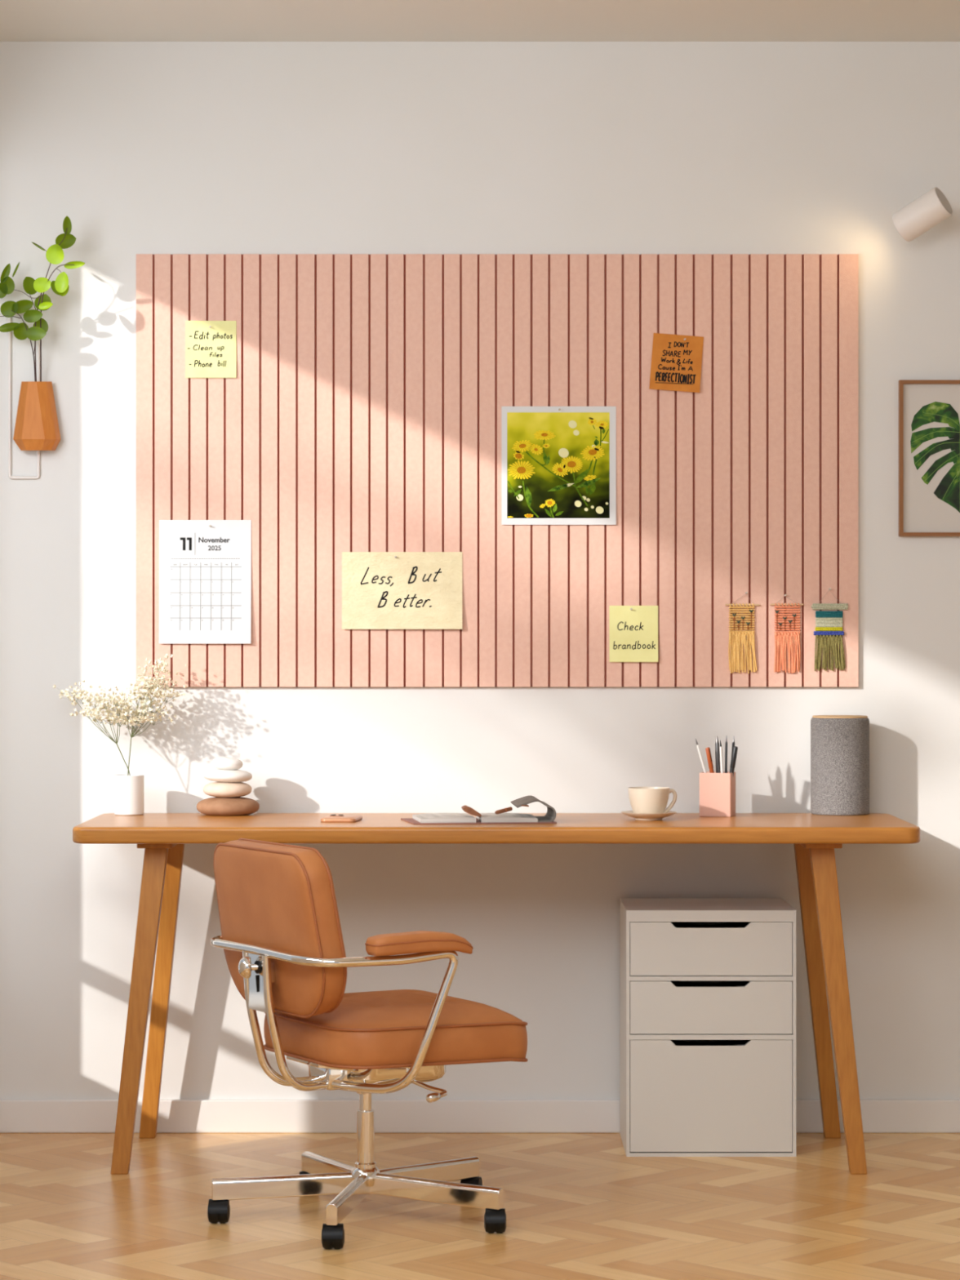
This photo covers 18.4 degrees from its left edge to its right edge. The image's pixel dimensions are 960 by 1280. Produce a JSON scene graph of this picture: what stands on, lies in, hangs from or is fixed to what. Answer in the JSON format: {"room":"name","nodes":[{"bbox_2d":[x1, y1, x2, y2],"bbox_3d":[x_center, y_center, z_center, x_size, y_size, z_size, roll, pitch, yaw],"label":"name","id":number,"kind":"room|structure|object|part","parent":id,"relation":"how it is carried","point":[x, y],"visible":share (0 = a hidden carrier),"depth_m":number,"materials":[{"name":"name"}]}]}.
{"room":"home office","nodes":[
{"label":"home office","id":0,"kind":"room"},
{"bbox_2d":[0,41,959,1099],"bbox_3d":[1.190,-0.123,6.916,5.220,2.724,0.171,0,0,0],"label":"wall","id":1,"kind":"structure","parent":0,"point":[171,148],"depth_m":6.85,"materials":[{"name":"paint"}]},
{"bbox_2d":[8,312,60,479],"bbox_3d":[-1.029,-0.565,6.818,0.124,0.387,0.068,0,0,0],"label":"vase","id":2,"kind":"object","parent":1,"relation":"attached to","point":[37,425],"visible":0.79,"depth_m":6.81,"materials":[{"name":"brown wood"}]},
{"bbox_2d":[0,299,48,381],"bbox_3d":[-1.048,-0.666,6.788,0.118,0.227,0.069,0,0,0],"label":"leafy branch","id":3,"kind":"object","parent":2,"relation":"in","point":[21,331],"visible":1,"depth_m":6.78,"materials":[{"name":"green plant"}]},
{"bbox_3d":[-1.060,-0.654,6.797,0.094,0.202,0.051,0,0,0],"label":"stem","id":4,"kind":"part","parent":3,"relation":"part of","materials":[{"name":"green plant"}]},
{"bbox_3d":[-1.054,-0.565,6.844,0.075,0.387,0.017,0,0,0],"label":"wire frame","id":5,"kind":"part","parent":2,"relation":"part of","materials":[{"name":"white"}]},
{"bbox_2d":[0,261,84,381],"bbox_3d":[-0.995,-0.710,6.769,0.235,0.314,0.086,0,0,27],"label":"leafy branch","id":6,"kind":"object","parent":2,"relation":"in","point":[60,286],"visible":1,"depth_m":6.76,"materials":[{"name":"green plant"}]},
{"bbox_3d":[-0.990,-0.703,6.747,0.075,0.299,0.149,0,0,-43],"label":"stem","id":7,"kind":"part","parent":6,"relation":"part of","materials":[{"name":"green plant"}]},
{"bbox_2d":[22,216,75,381],"bbox_3d":[-0.988,-0.759,6.758,0.124,0.412,0.070,0,0,31],"label":"leafy branch","id":8,"kind":"object","parent":2,"relation":"in","point":[55,253],"visible":1,"depth_m":6.74,"materials":[{"name":"green plant"}]},
{"bbox_3d":[-0.999,-0.745,6.759,0.118,0.385,0.053,0,0,45],"label":"stem","id":9,"kind":"part","parent":8,"relation":"part of","materials":[{"name":"green plant"}]},
{"bbox_2d":[0,1099,959,1133],"bbox_3d":[1.190,1.101,6.845,4.820,0.076,0.014,0,0,0],"label":"baseboard","id":10,"kind":"structure","parent":1,"relation":"attached to","point":[16,1116],"depth_m":6.84,"materials":[{"name":"white paint"}]},
{"bbox_2d":[136,253,858,686],"bbox_3d":[0.040,-0.392,6.845,1.669,1.000,0.011,0,0,0],"label":"bulletin board","id":11,"kind":"object","parent":1,"relation":"attached to","point":[361,411],"visible":0.99,"depth_m":6.84,"materials":[{"name":"pink wood"}]},
{"bbox_2d":[159,520,251,643],"bbox_3d":[-0.635,-0.135,6.834,0.213,0.286,0.011,0,0,0],"label":"wall calendar","id":12,"kind":"object","parent":11,"relation":"attached to","point":[205,571],"visible":1,"depth_m":6.84,"materials":[{"name":"white paper"}]},
{"bbox_2d":[185,320,236,377],"bbox_3d":[-0.622,-0.671,6.837,0.117,0.132,0.005,0,0,0],"label":"sticky note","id":13,"kind":"object","parent":11,"relation":"attached to","point":[210,353],"visible":1,"depth_m":6.84,"materials":[{"name":"yellow paper"}]},
{"bbox_2d":[342,551,462,629],"bbox_3d":[-0.180,-0.114,6.833,0.278,0.178,0.012,0,0,0],"label":"paper card","id":14,"kind":"object","parent":11,"relation":"attached to","point":[411,590],"visible":1,"depth_m":6.84,"materials":[{"name":"beige paper"}]},
{"bbox_2d":[501,406,616,524],"bbox_3d":[0.182,-0.403,6.837,0.264,0.274,0.005,0,0,0],"label":"print","id":15,"kind":"object","parent":11,"relation":"attached to","point":[558,467],"visible":1,"depth_m":6.84,"materials":[{"name":"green paper"}]},
{"bbox_2d":[608,605,657,662],"bbox_3d":[0.355,-0.014,6.835,0.113,0.130,0.009,0,0,0],"label":"sticky note","id":16,"kind":"object","parent":11,"relation":"attached to","point":[633,633],"visible":1,"depth_m":6.84,"materials":[{"name":"yellow paper"}]},
{"bbox_2d":[648,333,703,392],"bbox_3d":[0.454,-0.640,6.835,0.126,0.139,0.010,0,0,0],"label":"sticky note","id":17,"kind":"object","parent":11,"relation":"attached to","point":[676,362],"visible":1,"depth_m":6.84,"materials":[{"name":"orange paper"}]},
{"bbox_3d":[0.605,-0.051,6.835,0.060,0.068,0.006,0,0,0],"label":"woven panel","id":18,"kind":"part","parent":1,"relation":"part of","materials":[{"name":"yellow fabric"}]},
{"bbox_3d":[0.606,-0.081,6.836,0.079,0.004,0.004,0,0,0],"label":"rod","id":19,"kind":"part","parent":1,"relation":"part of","materials":[{"name":"brown wood"}]},
{"bbox_3d":[0.709,-0.082,6.836,0.077,0.004,0.004,0,0,0],"label":"rod","id":20,"kind":"part","parent":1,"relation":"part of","materials":[{"name":"brown wood"}]},
{"bbox_3d":[0.710,-0.051,6.835,0.060,0.070,0.006,0,0,0],"label":"woven panel","id":21,"kind":"part","parent":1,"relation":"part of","materials":[{"name":"orange fabric"}]},
{"bbox_3d":[0.808,-0.077,6.836,0.085,0.006,0.005,0,0,0],"label":"rod","id":22,"kind":"part","parent":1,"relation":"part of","materials":[{"name":"grey wood"}]},
{"bbox_3d":[0.809,-0.048,6.835,0.083,0.074,0.006,0,0,0],"label":"woven panel","id":23,"kind":"part","parent":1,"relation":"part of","materials":[{"name":"multicoloured fabric"}]},
{"bbox_2d":[892,186,953,241],"bbox_3d":[1.003,-0.965,6.753,0.136,0.118,0.198,0,0,0],"label":"wall spotlight","id":24,"kind":"object","parent":1,"relation":"attached to","point":[932,207],"visible":1,"depth_m":6.68,"materials":[{"name":"white metal"}]},
{"bbox_2d":[898,380,959,536],"bbox_3d":[1.105,-0.420,6.843,0.272,0.360,0.018,0,0,0],"label":"framed print","id":25,"kind":"object","parent":1,"relation":"attached to","point":[929,411],"visible":1,"depth_m":6.84,"materials":[{"name":"brown wood"}]},
{"bbox_2d":[910,401,959,512],"bbox_3d":[1.110,-0.422,6.843,0.229,0.258,0.001,0,0,0],"label":"picture","id":26,"kind":"object","parent":25,"relation":"attached to","point":[935,426],"depth_m":6.84,"materials":[{"name":"green paper"}]},
{"bbox_2d":[0,1133,959,1279],"bbox_3d":[1.190,1.140,2.852,4.820,0.002,8.000,0,0,0],"label":"floor","id":27,"kind":"structure","parent":0,"point":[577,1207],"depth_m":5.88,"materials":[{"name":"brown wood"}]},
{"bbox_2d":[207,838,528,1248],"bbox_3d":[-0.213,0.765,5.841,0.593,0.747,0.608,0,0,-40],"label":"swivel chair","id":28,"kind":"object","parent":27,"relation":"on","point":[282,941],"visible":1,"depth_m":5.69,"materials":[{"name":"brown leather"}]},
{"bbox_3d":[-0.446,0.629,5.691,0.041,0.043,0.042,0,0,-30],"label":"adjusting knob","id":29,"kind":"part","parent":28,"relation":"part of","materials":[{"name":"silver metal"}]},
{"bbox_3d":[-0.430,0.656,5.703,0.008,0.115,0.086,0,0,-30],"label":"plate","id":30,"kind":"part","parent":28,"relation":"part of","materials":[{"name":"silver metal"}]},
{"bbox_3d":[-0.389,0.556,5.727,0.108,0.321,0.439,0,0,-30],"label":"backrest","id":31,"kind":"part","parent":28,"relation":"part of","materials":[{"name":"orange leather"}]},
{"bbox_3d":[-0.379,1.070,5.800,0.291,0.048,0.024,0,0,-8],"label":"leg","id":32,"kind":"part","parent":28,"relation":"part of","materials":[{"name":"silver metal"}]},
{"bbox_3d":[-0.293,1.070,5.962,0.024,0.048,0.291,0,0,-26],"label":"leg","id":33,"kind":"part","parent":28,"relation":"part of","materials":[{"name":"silver metal"}]},
{"bbox_3d":[-0.304,0.729,5.776,0.316,0.285,0.522,0,0,-30],"label":"arm frame","id":34,"kind":"part","parent":28,"relation":"part of","materials":[{"name":"silver metal"}]},
{"bbox_3d":[-0.252,1.070,5.668,0.024,0.048,0.291,0,0,10],"label":"leg","id":35,"kind":"part","parent":28,"relation":"part of","materials":[{"name":"silver metal"}]},
{"bbox_3d":[-0.173,0.762,5.852,0.428,0.126,0.418,0,0,-30],"label":"seat","id":36,"kind":"part","parent":28,"relation":"part of","materials":[{"name":"orange leather"}]},
{"bbox_3d":[-0.113,1.070,5.930,0.291,0.048,0.024,0,0,-44],"label":"leg","id":37,"kind":"part","parent":28,"relation":"part of","materials":[{"name":"silver metal"}]},
{"bbox_3d":[-0.096,0.871,5.741,0.058,0.032,0.146,0,0,-19],"label":"tilt lever","id":38,"kind":"part","parent":28,"relation":"part of","materials":[{"name":"silver metal"}]},
{"bbox_3d":[-0.087,1.070,5.749,0.291,0.048,0.024,0,0,28],"label":"leg","id":39,"kind":"part","parent":28,"relation":"part of","materials":[{"name":"silver metal"}]},
{"bbox_2d":[72,813,920,1174],"bbox_3d":[0.035,0.768,6.556,1.813,0.741,0.520,0,0,0],"label":"desk","id":40,"kind":"object","parent":27,"relation":"on","point":[815,838],"visible":0.98,"depth_m":6.35,"materials":[{"name":"brown wood"}]},
{"bbox_2d":[114,774,144,815],"bbox_3d":[-0.799,0.353,6.740,0.067,0.090,0.067,0,0,0],"label":"flower vase","id":41,"kind":"object","parent":40,"relation":"on","point":[129,790],"visible":1,"depth_m":6.71,"materials":[{"name":"white ceramic"}]},
{"bbox_2d":[53,680,143,775],"bbox_3d":[-0.865,0.235,6.742,0.198,0.289,0.188,0,0,-28],"label":"flower sprig","id":42,"kind":"object","parent":41,"relation":"in","point":[82,694],"visible":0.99,"depth_m":6.73,"materials":[{"name":"white plant"}]},
{"bbox_2d":[111,653,186,775],"bbox_3d":[-0.756,0.205,6.751,0.169,0.348,0.196,0,0,-14],"label":"flower sprig","id":43,"kind":"object","parent":41,"relation":"in","point":[146,683],"visible":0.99,"depth_m":6.73,"materials":[{"name":"white plant"}]},
{"bbox_3d":[-0.734,0.793,6.364,0.154,0.691,0.056,0,0,-44],"label":"leg","id":44,"kind":"part","parent":40,"relation":"part of","materials":[{"name":"brown wood"}]},
{"bbox_3d":[-0.700,0.441,6.569,0.076,0.014,0.415,0,0,0],"label":"support rail","id":45,"kind":"part","parent":40,"relation":"part of","materials":[{"name":"brown wood"}]},
{"bbox_3d":[-0.726,0.793,6.757,0.126,0.691,0.046,0,0,27],"label":"leg","id":46,"kind":"part","parent":40,"relation":"part of","materials":[{"name":"brown wood"}]},
{"bbox_2d":[196,796,259,816],"bbox_3d":[-0.574,0.379,6.737,0.143,0.045,0.124,0,0,0],"label":"stone","id":47,"kind":"object","parent":40,"relation":"on","point":[224,806],"visible":1,"depth_m":6.69,"materials":[{"name":"brown stone"}]},
{"bbox_2d":[203,782,251,797],"bbox_3d":[-0.575,0.340,6.737,0.111,0.037,0.100,0,0,0],"label":"stone","id":48,"kind":"object","parent":47,"relation":"on","point":[218,789],"visible":1,"depth_m":6.70,"materials":[{"name":"beige stone"}]},
{"bbox_2d":[203,768,252,782],"bbox_3d":[-0.574,0.309,6.737,0.112,0.030,0.096,0,0,0],"label":"stone","id":49,"kind":"object","parent":48,"relation":"on","point":[217,775],"visible":1,"depth_m":6.70,"materials":[{"name":"white stone"}]},
{"bbox_2d":[212,756,242,769],"bbox_3d":[-0.575,0.281,6.737,0.070,0.030,0.060,0,0,0],"label":"stone","id":50,"kind":"object","parent":49,"relation":"on","point":[224,762],"visible":1,"depth_m":6.71,"materials":[{"name":"white stone"}]},
{"bbox_2d":[320,814,362,822],"bbox_3d":[-0.305,0.393,6.522,0.078,0.011,0.120,0,0,6],"label":"mobile phone","id":51,"kind":"object","parent":40,"relation":"on","point":[332,818],"visible":1,"depth_m":6.47,"materials":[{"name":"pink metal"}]},
{"bbox_2d":[400,795,556,824],"bbox_3d":[-0.003,0.372,6.488,0.330,0.052,0.180,0,0,-5],"label":"notebook","id":52,"kind":"object","parent":40,"relation":"on","point":[428,818],"visible":0.99,"depth_m":6.42,"materials":[{"name":"grey paper"}]},
{"bbox_2d":[494,806,512,813],"bbox_3d":[0.051,0.369,6.417,0.039,0.016,0.009,0,0,-15],"label":"pen","id":53,"kind":"object","parent":52,"relation":"on","point":[508,809],"visible":1,"depth_m":6.41,"materials":[{"name":"brown wood"}]},
{"bbox_2d":[620,810,676,820],"bbox_3d":[0.374,0.389,6.552,0.124,0.018,0.124,0,0,0],"label":"saucer","id":54,"kind":"object","parent":40,"relation":"on","point":[638,816],"visible":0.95,"depth_m":6.52,"materials":[{"name":"beige ceramic"}]},
{"bbox_2d":[627,786,676,813],"bbox_3d":[0.374,0.359,6.552,0.093,0.064,0.093,0,0,44],"label":"coffee cup","id":55,"kind":"object","parent":54,"relation":"on","point":[642,799],"visible":0.94,"depth_m":6.52,"materials":[{"name":"beige ceramic"}]},
{"bbox_3d":[0.421,0.357,6.552,0.031,0.056,0.010,0,0,0],"label":"handle","id":56,"kind":"part","parent":55,"relation":"part of","materials":[{"name":"beige ceramic"}]},
{"bbox_2d":[699,771,735,817],"bbox_3d":[0.538,0.349,6.702,0.072,0.098,0.072,0,0,14],"label":"pot","id":57,"kind":"object","parent":40,"relation":"on","point":[717,790],"visible":1,"depth_m":6.67,"materials":[{"name":"pink"}]},
{"bbox_2d":[695,738,706,773],"bbox_3d":[0.512,0.307,6.690,0.051,0.169,0.005,0,0,-7],"label":"pen","id":58,"kind":"object","parent":57,"relation":"in","point":[697,744],"visible":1,"depth_m":6.69,"materials":[{"name":"white plastic"}]},
{"bbox_2d":[705,746,714,773],"bbox_3d":[0.528,0.317,6.698,0.036,0.148,0.013,0,0,-12],"label":"pen","id":59,"kind":"object","parent":57,"relation":"in","point":[708,749],"visible":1,"depth_m":6.69,"materials":[{"name":"brown plastic"}]},
{"bbox_2d":[715,736,719,773],"bbox_3d":[0.540,0.304,6.712,0.014,0.173,0.010,0,0,0],"label":"pen","id":60,"kind":"object","parent":57,"relation":"in","point":[717,744],"visible":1,"depth_m":6.71,"materials":[{"name":"grey metal"}]},
{"bbox_2d":[720,739,723,773],"bbox_3d":[0.548,0.308,6.690,0.016,0.165,0.006,0,0,-30],"label":"pen","id":61,"kind":"object","parent":57,"relation":"in","point":[721,748],"visible":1,"depth_m":6.69,"materials":[{"name":"white plastic"}]},
{"bbox_2d":[724,736,727,773],"bbox_3d":[0.557,0.303,6.707,0.007,0.175,0.005,0,0,0],"label":"pen","id":62,"kind":"object","parent":57,"relation":"in","point":[726,742],"visible":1,"depth_m":6.71,"materials":[{"name":"black plastic"}]},
{"bbox_2d":[731,737,734,754],"bbox_3d":[0.571,0.304,6.724,0.018,0.173,0.006,0,0,-26],"label":"pen","id":63,"kind":"object","parent":57,"relation":"in","point":[733,741],"visible":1,"depth_m":6.72,"materials":[{"name":"black"}]},
{"bbox_2d":[728,746,737,774],"bbox_3d":[0.567,0.315,6.689,0.034,0.151,0.012,0,0,15],"label":"pen","id":64,"kind":"object","parent":57,"relation":"in","point":[735,749],"visible":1,"depth_m":6.68,"materials":[{"name":"black plastic"}]},
{"bbox_3d":[0.770,0.793,6.757,0.129,0.691,0.045,0,0,-26],"label":"leg","id":65,"kind":"part","parent":40,"relation":"part of","materials":[{"name":"brown wood"}]},
{"bbox_3d":[0.739,0.441,6.569,0.079,0.014,0.415,0,0,0],"label":"support rail","id":66,"kind":"part","parent":40,"relation":"part of","materials":[{"name":"brown wood"}]},
{"bbox_3d":[0.773,0.793,6.365,0.154,0.691,0.058,0,0,44],"label":"leg","id":67,"kind":"part","parent":40,"relation":"part of","materials":[{"name":"brown wood"}]},
{"bbox_2d":[810,715,869,815],"bbox_3d":[0.823,0.285,6.769,0.134,0.225,0.134,0,0,0],"label":"speaker","id":68,"kind":"object","parent":40,"relation":"on","point":[839,744],"visible":1,"depth_m":6.71},
{"bbox_2d":[619,897,795,1156],"bbox_3d":[0.510,0.868,6.679,0.374,0.543,0.309,0,0,0],"label":"filing cabinet","id":69,"kind":"object","parent":27,"relation":"on","point":[708,985],"visible":1,"depth_m":6.53,"materials":[{"name":"white paint"}]},
{"bbox_3d":[0.510,1.005,6.533,0.357,0.246,0.014,0,0,0],"label":"drawer","id":70,"kind":"part","parent":69,"relation":"part of","materials":[{"name":"white paint"}]},
{"bbox_3d":[0.510,0.810,6.533,0.357,0.116,0.014,0,0,0],"label":"drawer","id":71,"kind":"part","parent":69,"relation":"part of","materials":[{"name":"white paint"}]},
{"bbox_3d":[0.510,0.681,6.533,0.357,0.118,0.014,0,0,0],"label":"drawer","id":72,"kind":"part","parent":69,"relation":"part of","materials":[{"name":"white paint"}]},
{"bbox_2d":[0,0,959,41],"bbox_3d":[1.190,-1.460,2.927,5.220,0.150,8.150,0,0,0],"label":"ceiling","id":73,"kind":"structure","parent":0,"point":[20,20],"depth_m":6.61,"materials":[{"name":"white paint"}]}
]}

